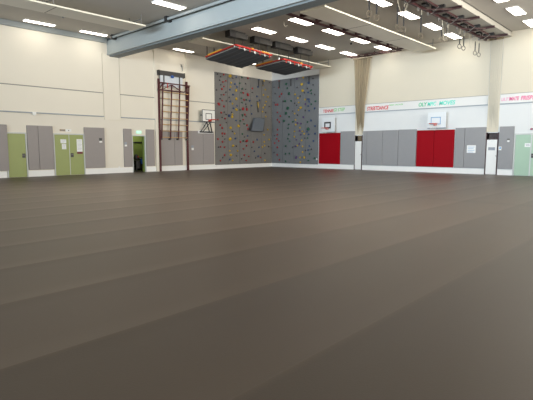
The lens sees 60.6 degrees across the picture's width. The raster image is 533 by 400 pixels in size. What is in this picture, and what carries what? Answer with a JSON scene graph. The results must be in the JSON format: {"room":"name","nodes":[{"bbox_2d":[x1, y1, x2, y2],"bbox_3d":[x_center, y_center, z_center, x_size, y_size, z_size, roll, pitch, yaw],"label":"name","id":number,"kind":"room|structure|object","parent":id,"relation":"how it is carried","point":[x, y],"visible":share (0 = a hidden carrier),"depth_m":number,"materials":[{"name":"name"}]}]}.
{"room":"school gymnasium","nodes":[
{"label":"school gymnasium","id":0,"kind":"room"},
{"bbox_2d":[0,25,271,177],"bbox_3d":[-12.583,-4.701,21.325,0.300,7.320,38.300,6,9,43],"label":"wall","id":1,"kind":"structure","parent":0,"point":[15,121],"depth_m":25.62,"materials":[{"name":"beige paint"}]},
{"bbox_2d":[0,124,9,170],"bbox_3d":[-12.626,-2.439,21.260,0.073,2.173,1.045,6,9,43],"label":"pad","id":2,"kind":"object","parent":1,"relation":"attached to","point":[4,155],"visible":1,"depth_m":21.48,"materials":[{"name":"grey fabric"}]},
{"bbox_2d":[7,132,28,177],"bbox_3d":[-12.003,-2.170,21.954,0.106,2.150,0.930,6,9,43],"label":"door","id":3,"kind":"structure","parent":1,"relation":"in","point":[17,150],"depth_m":21.98,"materials":[{"name":"green metal"}]},
{"bbox_2d":[26,125,39,169],"bbox_3d":[-11.495,-2.575,22.461,0.073,2.173,0.506,6,9,43],"label":"pad","id":4,"kind":"object","parent":1,"relation":"attached to","point":[32,130],"visible":1,"depth_m":22.42,"materials":[{"name":"grey fabric"}]},
{"bbox_2d":[38,126,54,169],"bbox_3d":[-11.070,-2.626,22.913,0.073,2.173,0.716,6,9,43],"label":"pad","id":5,"kind":"object","parent":1,"relation":"attached to","point":[45,133],"visible":1,"depth_m":22.88,"materials":[{"name":"grey fabric"}]},
{"bbox_2d":[0,25,103,116],"bbox_3d":[-15.854,-5.682,17.417,0.075,3.950,20.320,6,9,43],"label":"wall panel","id":6,"kind":"object","parent":1,"relation":"attached to","point":[41,72],"depth_m":22.72,"materials":[{"name":"beige paint"}]},
{"bbox_2d":[0,18,106,42],"bbox_3d":[-17.101,-7.636,15.833,0.100,0.250,24.640,6,9,43],"label":"trim","id":7,"kind":"structure","parent":1,"relation":"attached to","point":[2,21],"depth_m":22.60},
{"bbox_2d":[53,133,85,175],"bbox_3d":[-10.261,-2.380,23.805,0.106,2.150,1.610,6,9,43],"label":"door","id":8,"kind":"structure","parent":1,"relation":"in","point":[67,161],"depth_m":23.78,"materials":[{"name":"green wood"}]},
{"bbox_2d":[77,139,82,153],"bbox_3d":[-9.900,-2.832,24.157,0.006,0.769,0.300,6,9,43],"label":"paper notice","id":9,"kind":"object","parent":8,"relation":"attached to","point":[79,141],"visible":1,"depth_m":24.16,"materials":[{"name":"white paper"}]},
{"bbox_2d":[84,127,105,167],"bbox_3d":[-9.323,-2.836,24.769,0.073,2.173,1.144,6,9,43],"label":"pad","id":10,"kind":"object","parent":1,"relation":"attached to","point":[94,150],"visible":1,"depth_m":24.72,"materials":[{"name":"grey fabric"}]},
{"bbox_2d":[102,53,120,120],"bbox_3d":[-8.575,-6.212,25.208,0.050,3.550,0.980,6,9,43],"label":"wall panel","id":11,"kind":"object","parent":1,"relation":"attached to","point":[110,65],"depth_m":25.18,"materials":[{"name":"beige paint"}]},
{"bbox_2d":[123,129,132,166],"bbox_3d":[-7.968,-2.999,26.208,0.073,2.173,0.526,6,9,43],"label":"pad","id":12,"kind":"object","parent":1,"relation":"attached to","point":[127,133],"visible":1,"depth_m":26.18,"materials":[{"name":"grey fabric"}]},
{"bbox_2d":[119,51,154,119],"bbox_3d":[-7.459,-6.692,26.336,0.075,3.950,2.220,6,9,43],"label":"wall panel","id":13,"kind":"object","parent":1,"relation":"attached to","point":[136,71],"depth_m":26.34,"materials":[{"name":"beige paint"}]},
{"bbox_2d":[132,135,146,171],"bbox_3d":[-7.590,-2.730,26.894,0.340,2.150,0.900,6,9,43],"label":"door","id":14,"kind":"structure","parent":1,"relation":"in","point":[143,136],"depth_m":27.11,"materials":[{"name":"green paint"}]},
{"bbox_2d":[146,129,154,165],"bbox_3d":[-6.947,-3.122,27.293,0.073,2.173,0.566,6,9,43],"label":"pad","id":15,"kind":"object","parent":1,"relation":"attached to","point":[150,141],"visible":1,"depth_m":27.25,"materials":[{"name":"grey fabric"}]},
{"bbox_2d":[153,48,159,170],"bbox_3d":[-6.614,-5.384,27.362,0.120,7.320,0.210,6,9,43],"label":"trim","id":16,"kind":"structure","parent":1,"relation":"attached to","point":[155,49],"depth_m":27.31,"materials":[{"name":"beige paint"}]},
{"bbox_2d":[0,163,317,177],"bbox_3d":[-10.942,-1.016,19.991,4.480,0.300,38.000,6,9,43],"label":"baseboard","id":17,"kind":"structure","parent":1,"relation":"attached to","point":[34,173],"depth_m":28.62,"materials":[{"name":"white paint"}]},
{"bbox_2d":[161,130,174,165],"bbox_3d":[-6.116,-3.217,28.177,0.073,2.163,1.005,6,9,43],"label":"pad","id":18,"kind":"object","parent":1,"relation":"attached to","point":[167,146],"visible":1,"depth_m":28.16,"materials":[{"name":"grey fabric"}]},
{"bbox_2d":[157,70,184,87],"bbox_3d":[-5.770,-7.339,27.745,0.278,0.920,1.900,6,9,43],"label":"box","id":19,"kind":"object","parent":1,"relation":"attached to","point":[165,76],"visible":1,"depth_m":27.71,"materials":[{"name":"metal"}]},
{"bbox_2d":[157,53,185,120],"bbox_3d":[-5.827,-6.888,28.070,0.075,3.950,2.080,6,9,43],"label":"wall panel","id":20,"kind":"object","parent":1,"relation":"attached to","point":[165,62],"depth_m":28.05,"materials":[{"name":"beige paint"}]},
{"bbox_2d":[174,130,182,164],"bbox_3d":[-5.558,-3.284,28.770,0.073,2.163,0.606,6,9,43],"label":"pad","id":21,"kind":"object","parent":1,"relation":"attached to","point":[178,146],"visible":0.98,"depth_m":28.75,"materials":[{"name":"grey fabric"}]},
{"bbox_2d":[185,53,187,156],"bbox_3d":[-5.064,-5.572,29.023,0.100,7.320,0.130,6,9,43],"label":"trim","id":22,"kind":"structure","parent":1,"relation":"attached to","point":[186,71],"depth_m":28.69,"materials":[{"name":"beige paint"}]},
{"bbox_2d":[189,131,202,164],"bbox_3d":[-4.635,-3.405,29.749,0.073,2.183,1.234,6,9,43],"label":"pad","id":23,"kind":"object","parent":1,"relation":"attached to","point":[195,138],"visible":0.84,"depth_m":29.74,"materials":[{"name":"grey fabric"}]},
{"bbox_2d":[187,58,214,122],"bbox_3d":[-4.256,-7.077,29.739,0.075,3.950,2.240,6,9,43],"label":"wall panel","id":24,"kind":"object","parent":1,"relation":"attached to","point":[200,73],"depth_m":29.65,"materials":[{"name":"beige paint"}]},
{"bbox_2d":[198,109,216,133],"bbox_3d":[-3.675,-5.124,29.799,1.065,1.515,1.280,6,9,43],"label":"basketball hoop","id":25,"kind":"object","parent":1,"relation":"attached to","point":[207,115],"visible":1,"depth_m":29.79,"materials":[{"name":"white plastic"}]},
{"bbox_2d":[203,132,214,163],"bbox_3d":[-3.879,-3.496,30.552,0.073,2.183,0.955,6,9,43],"label":"pad","id":26,"kind":"object","parent":1,"relation":"attached to","point":[208,139],"visible":1,"depth_m":30.51,"materials":[{"name":"grey fabric"}]},
{"bbox_2d":[107,0,337,57],"bbox_3d":[2.844,-7.138,14.589,31.000,0.940,0.760,6,9,43],"label":"beam","id":27,"kind":"structure","parent":1,"relation":"attached to","point":[230,14],"depth_m":19.32,"materials":[{"name":"metal"}]},
{"bbox_2d":[214,72,271,164],"bbox_3d":[-1.335,-5.686,32.609,0.658,6.200,5.632,6,9,43],"label":"wall","id":28,"kind":"structure","parent":1,"relation":"attached to","point":[243,105],"depth_m":32.55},
{"bbox_2d":[133,136,142,170],"bbox_3d":[-8.496,-3.120,28.336,0.100,2.600,4.200,6,9,43],"label":"wall","id":29,"kind":"structure","parent":0,"point":[137,147],"depth_m":28.66,"materials":[{"name":"green paint"}]},
{"bbox_2d":[0,166,532,399],"bbox_3d":[-1.258,0.261,11.020,31.600,0.200,38.600,6,9,43],"label":"floor","id":30,"kind":"structure","parent":0,"point":[249,283],"depth_m":4.66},
{"bbox_2d":[157,78,189,170],"bbox_3d":[-5.693,-4.584,28.164,0.340,5.550,2.340,6,9,43],"label":"climbing frame","id":31,"kind":"object","parent":30,"relation":"on","point":[187,87],"visible":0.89,"depth_m":27.88,"materials":[{"name":"brown wood"}]},
{"bbox_2d":[0,0,532,65],"bbox_3d":[-1.254,-7.211,10.171,31.600,0.200,38.600,6,9,43],"label":"ceiling","id":32,"kind":"structure","parent":0,"point":[119,9],"depth_m":21.59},
{"bbox_2d":[22,19,55,26],"bbox_3d":[-10.736,-8.387,21.580,0.309,0.050,1.420,6,9,43],"label":"ceiling light","id":33,"kind":"object","parent":32,"relation":"attached to","point":[26,20],"visible":1,"depth_m":21.46,"materials":[{"name":"white plastic"}]},
{"bbox_2d":[0,0,145,30],"bbox_3d":[-11.145,-7.406,15.049,1.200,0.524,15.600,6,9,43],"label":"ceiling panel","id":34,"kind":"object","parent":32,"relation":"hanging from","point":[45,7],"visible":1,"depth_m":18.40,"materials":[{"name":"grey metal"}]},
{"bbox_2d":[79,30,107,35],"bbox_3d":[-8.905,-8.607,23.525,0.309,0.050,1.420,6,9,43],"label":"ceiling light","id":35,"kind":"object","parent":32,"relation":"attached to","point":[84,31],"visible":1,"depth_m":23.48,"materials":[{"name":"white plastic"}]},
{"bbox_2d":[151,0,186,9],"bbox_3d":[-4.023,-8.077,18.880,0.480,0.050,1.420,6,9,43],"label":"ceiling light","id":36,"kind":"object","parent":32,"relation":"attached to","point":[159,2],"visible":1,"depth_m":18.74,"materials":[{"name":"white plastic"}]},
{"bbox_2d":[110,0,228,39],"bbox_3d":[2.831,-7.419,13.895,30.080,0.215,0.300,6,9,43],"label":"conduit pipe","id":37,"kind":"object","parent":32,"relation":"attached to","point":[168,19],"visible":1,"depth_m":20.50,"materials":[{"name":"metal"}]},
{"bbox_2d":[172,48,194,52],"bbox_3d":[-5.026,-9.074,27.647,0.309,0.050,1.420,6,9,43],"label":"ceiling light","id":38,"kind":"object","parent":32,"relation":"attached to","point":[179,49],"visible":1,"depth_m":27.57,"materials":[{"name":"white plastic"}]},
{"bbox_2d":[225,29,247,46],"bbox_3d":[-1.523,-8.197,23.354,0.380,0.820,1.270,6,9,43],"label":"winch","id":39,"kind":"object","parent":32,"relation":"attached to","point":[230,33],"visible":1,"depth_m":23.11,"materials":[{"name":"black metal"}]},
{"bbox_2d":[205,44,271,67],"bbox_3d":[-1.512,-8.140,24.825,2.500,1.266,2.790,6,9,43],"label":"mat","id":40,"kind":"object","parent":32,"relation":"hanging from","point":[239,56],"visible":1,"depth_m":24.48,"materials":[{"name":"fabric"}]},
{"bbox_2d":[187,36,330,68],"bbox_3d":[0.142,-8.752,26.939,1.200,0.524,11.000,6,9,43],"label":"ceiling panel","id":41,"kind":"object","parent":32,"relation":"hanging from","point":[203,41],"visible":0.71,"depth_m":24.85,"materials":[{"name":"grey metal"}]},
{"bbox_2d":[250,36,271,49],"bbox_3d":[-0.283,-8.306,24.676,0.380,0.900,1.400,6,9,43],"label":"winch","id":42,"kind":"object","parent":32,"relation":"attached to","point":[254,39],"visible":0.98,"depth_m":24.40,"materials":[{"name":"black metal"}]},
{"bbox_2d":[251,26,276,33],"bbox_3d":[-0.121,-8.540,22.967,0.480,0.050,1.420,6,9,43],"label":"ceiling light","id":43,"kind":"object","parent":32,"relation":"attached to","point":[257,28],"visible":1,"depth_m":22.88,"materials":[{"name":"white plastic"}]},
{"bbox_2d":[271,41,292,61],"bbox_3d":[0.878,-8.406,25.914,0.380,0.980,1.500,6,9,43],"label":"winch","id":44,"kind":"object","parent":32,"relation":"attached to","point":[275,44],"visible":0.98,"depth_m":25.68,"materials":[{"name":"black metal"}]},
{"bbox_2d":[255,49,312,74],"bbox_3d":[1.076,-8.442,27.523,2.270,1.272,2.790,6,9,43],"label":"mat","id":45,"kind":"object","parent":32,"relation":"hanging from","point":[283,67],"visible":0.98,"depth_m":27.12,"materials":[{"name":"fabric"}]},
{"bbox_2d":[285,36,307,42],"bbox_3d":[1.662,-8.754,24.861,0.480,0.050,1.420,6,9,43],"label":"ceiling light","id":46,"kind":"object","parent":32,"relation":"attached to","point":[289,37],"visible":1,"depth_m":24.77,"materials":[{"name":"white plastic"}]},
{"bbox_2d":[287,17,312,25],"bbox_3d":[1.617,-8.355,21.352,0.480,0.050,1.420,6,9,43],"label":"ceiling light","id":47,"kind":"object","parent":32,"relation":"attached to","point":[293,19],"visible":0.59,"depth_m":21.25,"materials":[{"name":"white plastic"}]},
{"bbox_2d":[293,47,312,61],"bbox_3d":[2.193,-8.534,27.314,0.380,1.040,1.450,6,9,43],"label":"winch","id":48,"kind":"object","parent":32,"relation":"attached to","point":[297,50],"visible":1,"depth_m":27.02,"materials":[{"name":"black metal"}]},
{"bbox_2d":[315,44,334,49],"bbox_3d":[3.438,-8.968,26.748,0.480,0.050,1.420,6,9,43],"label":"ceiling light","id":49,"kind":"object","parent":32,"relation":"attached to","point":[319,45],"visible":1,"depth_m":26.66,"materials":[{"name":"white plastic"}]},
{"bbox_2d":[322,28,342,34],"bbox_3d":[3.400,-8.569,23.246,0.480,0.050,1.420,6,9,43],"label":"ceiling light","id":50,"kind":"object","parent":32,"relation":"attached to","point":[326,29],"visible":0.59,"depth_m":23.07,"materials":[{"name":"white plastic"}]},
{"bbox_2d":[285,13,394,49],"bbox_3d":[3.629,-8.371,22.255,0.410,0.220,11.600,6,9,43],"label":"track","id":51,"kind":"object","parent":32,"relation":"attached to","point":[301,16],"visible":0.63,"depth_m":22.42,"materials":[{"name":"red metal"}]},
{"bbox_2d":[339,51,357,55],"bbox_3d":[5.173,-9.176,28.591,0.480,0.050,1.420,6,9,43],"label":"ceiling light","id":52,"kind":"object","parent":32,"relation":"attached to","point":[343,52],"visible":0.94,"depth_m":28.42,"materials":[{"name":"white plastic"}]},
{"bbox_2d":[341,52,355,55],"bbox_3d":[5.173,-9.159,28.593,0.420,0.016,1.360,6,9,43],"label":"diffuser","id":53,"kind":"object","parent":52,"relation":"attached to","point":[347,53],"depth_m":28.42,"materials":[{"name":"white plastic"}]},
{"bbox_2d":[350,38,369,43],"bbox_3d":[5.176,-8.783,25.133,0.480,0.050,1.420,6,9,43],"label":"ceiling light","id":54,"kind":"object","parent":32,"relation":"attached to","point":[353,39],"visible":0.72,"depth_m":24.99,"materials":[{"name":"white plastic"}]},
{"bbox_2d":[300,4,435,51],"bbox_3d":[5.307,-8.143,21.596,1.230,0.524,10.300,6,9,43],"label":"ceiling panel","id":55,"kind":"object","parent":32,"relation":"hanging from","point":[325,13],"visible":0.97,"depth_m":20.51,"materials":[{"name":"grey metal"}]},
{"bbox_2d":[347,47,403,58],"bbox_3d":[6.887,-8.964,27.531,4.455,0.230,0.607,6,9,43],"label":"track","id":56,"kind":"object","parent":32,"relation":"attached to","point":[397,49],"visible":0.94,"depth_m":27.78,"materials":[{"name":"red metal"}]},
{"bbox_2d":[368,0,392,6],"bbox_3d":[4.553,-8.020,18.420,0.480,0.050,1.420,6,9,43],"label":"ceiling light","id":57,"kind":"object","parent":32,"relation":"attached to","point":[383,3],"visible":1,"depth_m":18.53,"materials":[{"name":"white plastic"}]},
{"bbox_2d":[374,45,390,49],"bbox_3d":[6.911,-8.992,26.976,0.480,0.050,1.420,6,9,43],"label":"ceiling light","id":58,"kind":"object","parent":32,"relation":"attached to","point":[378,46],"visible":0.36,"depth_m":26.73,"materials":[{"name":"white plastic"}]},
{"bbox_2d":[396,10,420,19],"bbox_3d":[6.336,-8.235,20.314,0.480,0.050,1.420,6,9,43],"label":"ceiling light","id":59,"kind":"object","parent":32,"relation":"attached to","point":[408,14],"visible":0.93,"depth_m":20.28,"materials":[{"name":"white plastic"}]},
{"bbox_2d":[422,22,443,29],"bbox_3d":[8.112,-8.448,22.201,0.480,0.050,1.420,6,9,43],"label":"ceiling light","id":60,"kind":"object","parent":32,"relation":"attached to","point":[431,25],"visible":0.98,"depth_m":22.11,"materials":[{"name":"white plastic"}]},
{"bbox_2d":[424,23,440,29],"bbox_3d":[8.112,-8.431,22.203,0.420,0.016,1.360,6,9,43],"label":"diffuser","id":61,"kind":"object","parent":60,"relation":"attached to","point":[433,26],"depth_m":22.11,"materials":[{"name":"white plastic"}]},
{"bbox_2d":[444,32,462,38],"bbox_3d":[9.847,-8.657,24.044,0.480,0.050,1.420,6,9,43],"label":"ceiling light","id":62,"kind":"object","parent":32,"relation":"attached to","point":[451,34],"visible":0.86,"depth_m":23.87,"materials":[{"name":"white plastic"}]},
{"bbox_2d":[402,0,507,40],"bbox_3d":[7.724,-7.858,19.010,1.306,0.503,12.100,6,9,43],"label":"rig","id":63,"kind":"object","parent":32,"relation":"attached to","point":[440,8],"visible":0.98,"depth_m":19.76,"materials":[{"name":"red metal"}]},
{"bbox_2d":[374,0,378,20],"bbox_3d":[3.837,-6.797,15.843,0.215,1.119,0.048,-3,7,-26],"label":"ring","id":64,"kind":"object","parent":63,"relation":"hanging from","point":[376,0],"visible":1,"depth_m":15.85,"materials":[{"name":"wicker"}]},
{"bbox_2d":[395,4,399,29],"bbox_3d":[4.875,-6.902,16.949,0.215,1.159,0.048,-3,7,-26],"label":"ring","id":65,"kind":"object","parent":63,"relation":"hanging from","point":[397,4],"visible":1,"depth_m":16.93,"materials":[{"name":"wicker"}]},
{"bbox_2d":[401,4,405,30],"bbox_3d":[5.216,-6.953,17.310,0.215,1.139,0.048,-3,7,-26],"label":"ring","id":66,"kind":"object","parent":63,"relation":"hanging from","point":[404,4],"visible":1,"depth_m":17.30,"materials":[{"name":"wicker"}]},
{"bbox_2d":[418,10,422,37],"bbox_3d":[6.234,-7.091,18.390,0.214,1.109,0.054,-3,7,-27],"label":"ring","id":67,"kind":"object","parent":63,"relation":"hanging from","point":[421,10],"visible":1,"depth_m":18.38,"materials":[{"name":"wood"}]},
{"bbox_2d":[429,0,511,37],"bbox_3d":[7.925,-7.971,18.931,0.800,0.260,12.580,6,9,43],"label":"duct","id":68,"kind":"object","parent":32,"relation":"attached to","point":[467,10],"visible":0.77,"depth_m":19.77,"materials":[{"name":"metal"}]},
{"bbox_2d":[505,6,526,15],"bbox_3d":[10.779,-8.161,19.682,0.480,0.050,1.420,6,9,43],"label":"ceiling light","id":69,"kind":"object","parent":32,"relation":"attached to","point":[515,10],"visible":1,"depth_m":19.53,"materials":[{"name":"white plastic"}]},
{"bbox_2d":[522,19,532,26],"bbox_3d":[12.555,-8.374,21.569,0.480,0.050,1.420,6,9,43],"label":"ceiling light","id":70,"kind":"object","parent":32,"relation":"attached to","point":[529,22],"visible":1,"depth_m":21.40,"materials":[{"name":"white plastic"}]},
{"bbox_2d":[272,38,532,175],"bbox_3d":[11.825,-5.049,24.493,31.000,7.320,0.300,6,9,43],"label":"wall","id":71,"kind":"structure","parent":0,"point":[520,115],"depth_m":26.70,"materials":[{"name":"white paint"}]},
{"bbox_2d":[272,74,318,163],"bbox_3d":[2.000,-5.765,33.317,4.400,6.200,0.193,6,9,43],"label":"wall","id":72,"kind":"structure","parent":71,"relation":"attached to","point":[295,101],"depth_m":33.22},
{"bbox_2d":[322,117,335,132],"bbox_3d":[4.111,-5.052,30.897,1.046,1.072,0.919,6,9,43],"label":"basketball hoop","id":73,"kind":"object","parent":71,"relation":"attached to","point":[328,124],"visible":1,"depth_m":30.93,"materials":[{"name":"white plastic"}]},
{"bbox_2d":[319,133,340,163],"bbox_3d":[4.343,-3.551,31.445,1.763,2.119,0.073,6,9,43],"label":"pad","id":74,"kind":"object","parent":71,"relation":"attached to","point":[329,143],"visible":1,"depth_m":31.40,"materials":[{"name":"red fabric"}]},
{"bbox_2d":[325,108,344,112],"bbox_3d":[4.566,-6.093,30.941,1.777,0.260,0.003,6,9,43],"label":"sign","id":75,"kind":"object","parent":71,"relation":"attached to","point":[334,108],"depth_m":30.87,"materials":[{"name":"red paint"}]},
{"bbox_2d":[319,56,356,114],"bbox_3d":[4.734,-7.602,30.634,2.930,3.640,0.055,6,9,43],"label":"wall","id":76,"kind":"structure","parent":71,"relation":"attached to","point":[336,82],"depth_m":30.58,"materials":[{"name":"beige paint"}]},
{"bbox_2d":[340,131,354,164],"bbox_3d":[5.413,-3.479,30.445,1.125,2.204,0.073,6,9,43],"label":"pad","id":77,"kind":"object","parent":71,"relation":"attached to","point":[347,138],"visible":1,"depth_m":30.40,"materials":[{"name":"grey fabric"}]},
{"bbox_2d":[355,141,361,169],"bbox_3d":[6.010,-2.930,29.937,0.480,1.845,0.060,6,9,43],"label":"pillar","id":78,"kind":"structure","parent":71,"relation":"in","point":[358,144],"depth_m":29.93,"materials":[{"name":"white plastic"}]},
{"bbox_2d":[354,135,362,169],"bbox_3d":[6.118,-3.125,30.034,0.600,2.240,0.330,6,9,43],"label":"trim","id":79,"kind":"structure","parent":71,"relation":"attached to","point":[355,135],"depth_m":29.79,"materials":[{"name":"white metal"}]},
{"bbox_2d":[355,55,363,134],"bbox_3d":[6.034,-6.761,29.529,0.560,5.060,0.020,6,9,43],"label":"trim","id":80,"kind":"structure","parent":71,"relation":"attached to","point":[361,130],"depth_m":29.84,"materials":[{"name":"beige paint"}]},
{"bbox_2d":[353,57,371,140],"bbox_3d":[6.197,-6.427,29.329,1.281,5.200,0.491,6,9,43],"label":"curtain","id":81,"kind":"object","parent":71,"relation":"hanging from","point":[361,65],"visible":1,"depth_m":29.21,"materials":[{"name":"beige fabric"}]},
{"bbox_2d":[362,131,366,164],"bbox_3d":[6.378,-3.367,29.550,0.277,2.184,0.073,6,9,43],"label":"pad","id":82,"kind":"object","parent":71,"relation":"attached to","point":[364,132],"visible":1,"depth_m":29.51,"materials":[{"name":"grey fabric"}]},
{"bbox_2d":[366,131,382,164],"bbox_3d":[6.888,-3.313,29.076,1.095,2.184,0.073,6,9,43],"label":"pad","id":83,"kind":"object","parent":71,"relation":"attached to","point":[374,138],"visible":1,"depth_m":29.04,"materials":[{"name":"grey fabric"}]},
{"bbox_2d":[367,104,402,110],"bbox_3d":[7.341,-5.774,28.366,2.466,0.290,0.003,6,9,43],"label":"sign","id":84,"kind":"object","parent":71,"relation":"attached to","point":[389,104],"depth_m":28.62,"materials":[{"name":"red paint"}]},
{"bbox_2d":[382,130,398,165],"bbox_3d":[7.686,-3.233,28.335,1.065,2.194,0.073,6,9,43],"label":"pad","id":85,"kind":"object","parent":71,"relation":"attached to","point":[390,137],"visible":1,"depth_m":28.29,"materials":[{"name":"grey fabric"}]},
{"bbox_2d":[398,129,416,165],"bbox_3d":[8.501,-3.151,27.576,1.145,2.204,0.073,6,9,43],"label":"pad","id":86,"kind":"object","parent":71,"relation":"attached to","point":[407,139],"visible":1,"depth_m":27.53,"materials":[{"name":"grey fabric"}]},
{"bbox_2d":[318,164,511,174],"bbox_3d":[13.350,-1.369,23.246,26.510,0.290,0.030,6,9,43],"label":"baseboard","id":87,"kind":"structure","parent":71,"relation":"attached to","point":[328,166],"depth_m":27.20,"materials":[{"name":"white paint"}]},
{"bbox_2d":[416,130,433,166],"bbox_3d":[9.320,-3.027,26.819,1.035,2.129,0.073,6,9,43],"label":"pad","id":88,"kind":"object","parent":71,"relation":"attached to","point":[425,138],"visible":1,"depth_m":26.78,"materials":[{"name":"red fabric"}]},
{"bbox_2d":[364,37,490,112],"bbox_3d":[9.010,-7.148,26.660,7.580,3.640,0.055,6,9,43],"label":"wall","id":89,"kind":"structure","parent":71,"relation":"attached to","point":[446,72],"depth_m":26.18,"materials":[{"name":"beige paint"}]},
{"bbox_2d":[427,112,445,129],"bbox_3d":[9.584,-4.461,25.813,1.056,1.012,0.919,6,9,43],"label":"basketball hoop","id":90,"kind":"object","parent":71,"relation":"attached to","point":[436,120],"visible":1,"depth_m":25.85,"materials":[{"name":"white plastic"}]},
{"bbox_2d":[419,100,454,106],"bbox_3d":[9.743,-5.534,26.132,2.136,0.240,0.003,6,9,43],"label":"sign","id":91,"kind":"object","parent":71,"relation":"attached to","point":[442,102],"depth_m":25.94,"materials":[{"name":"green paint"}]},
{"bbox_2d":[433,129,454,166],"bbox_3d":[10.132,-2.941,26.065,1.165,2.129,0.073,6,9,43],"label":"pad","id":92,"kind":"object","parent":71,"relation":"attached to","point":[443,153],"visible":0.99,"depth_m":26.02,"materials":[{"name":"red fabric"}]},
{"bbox_2d":[454,128,464,167],"bbox_3d":[10.777,-2.912,25.461,0.516,2.209,0.073,6,9,43],"label":"pad","id":93,"kind":"object","parent":71,"relation":"attached to","point":[459,132],"visible":1,"depth_m":25.43,"materials":[{"name":"grey fabric"}]},
{"bbox_2d":[463,127,486,167],"bbox_3d":[11.378,-2.851,24.903,1.105,2.214,0.073,6,9,43],"label":"pad","id":94,"kind":"object","parent":71,"relation":"attached to","point":[476,136],"visible":1,"depth_m":24.83,"materials":[{"name":"grey fabric"}]},
{"bbox_2d":[467,145,475,152],"bbox_3d":[11.225,-2.792,24.999,0.468,0.419,0.007,6,9,43],"label":"poster","id":95,"kind":"object","parent":94,"relation":"attached to","point":[470,148],"visible":1,"depth_m":24.99,"materials":[{"name":"white paper"}]},
{"bbox_2d":[485,140,496,173],"bbox_3d":[12.006,-2.294,24.366,0.520,1.845,0.060,6,9,43],"label":"door","id":96,"kind":"structure","parent":71,"relation":"in","point":[491,151],"depth_m":24.36,"materials":[{"name":"white plastic"}]},
{"bbox_2d":[484,132,498,174],"bbox_3d":[12.114,-2.489,24.462,0.640,2.240,0.330,6,9,43],"label":"trim","id":97,"kind":"structure","parent":71,"relation":"attached to","point":[492,136],"depth_m":24.45,"materials":[{"name":"white metal"}]},
{"bbox_2d":[487,39,503,131],"bbox_3d":[12.016,-6.126,23.971,0.580,5.060,0.020,6,9,43],"label":"curtain","id":98,"kind":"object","parent":71,"relation":"attached to","point":[496,45],"depth_m":23.97,"materials":[{"name":"beige fabric"}]},
{"bbox_2d":[497,126,514,168],"bbox_3d":[12.521,-2.730,23.840,0.706,2.214,0.073,6,9,43],"label":"pad","id":99,"kind":"object","parent":71,"relation":"attached to","point":[505,155],"visible":1,"depth_m":23.80,"materials":[{"name":"grey fabric"}]},
{"bbox_2d":[500,28,532,104],"bbox_3d":[17.628,-6.234,18.652,14.780,3.640,0.055,6,9,43],"label":"wall","id":100,"kind":"structure","parent":71,"relation":"attached to","point":[517,64],"depth_m":23.16,"materials":[{"name":"beige paint"}]},
{"bbox_2d":[501,95,532,100],"bbox_3d":[12.874,-5.186,23.224,1.687,0.210,0.003,6,9,43],"label":"sign","id":101,"kind":"object","parent":71,"relation":"attached to","point":[510,98],"depth_m":23.24,"materials":[{"name":"red paint"}]},
{"bbox_2d":[512,133,532,175],"bbox_3d":[13.366,-2.291,23.085,1.590,2.160,0.111,6,9,43],"label":"door","id":102,"kind":"structure","parent":71,"relation":"in","point":[523,156],"depth_m":23.33,"materials":[{"name":"green metal"}]},
{"bbox_3d":[-7.967,-1.722,27.996,1.550,0.099,4.400,6,9,43],"label":"floor","id":103,"kind":"structure","parent":0,"visible":0},
{"bbox_2d":[134,160,142,171],"bbox_3d":[-7.779,-2.086,27.826,0.600,0.660,0.770,6,9,43],"label":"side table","id":104,"kind":"object","parent":103,"relation":"on","point":[137,163],"visible":0.44,"depth_m":27.56,"materials":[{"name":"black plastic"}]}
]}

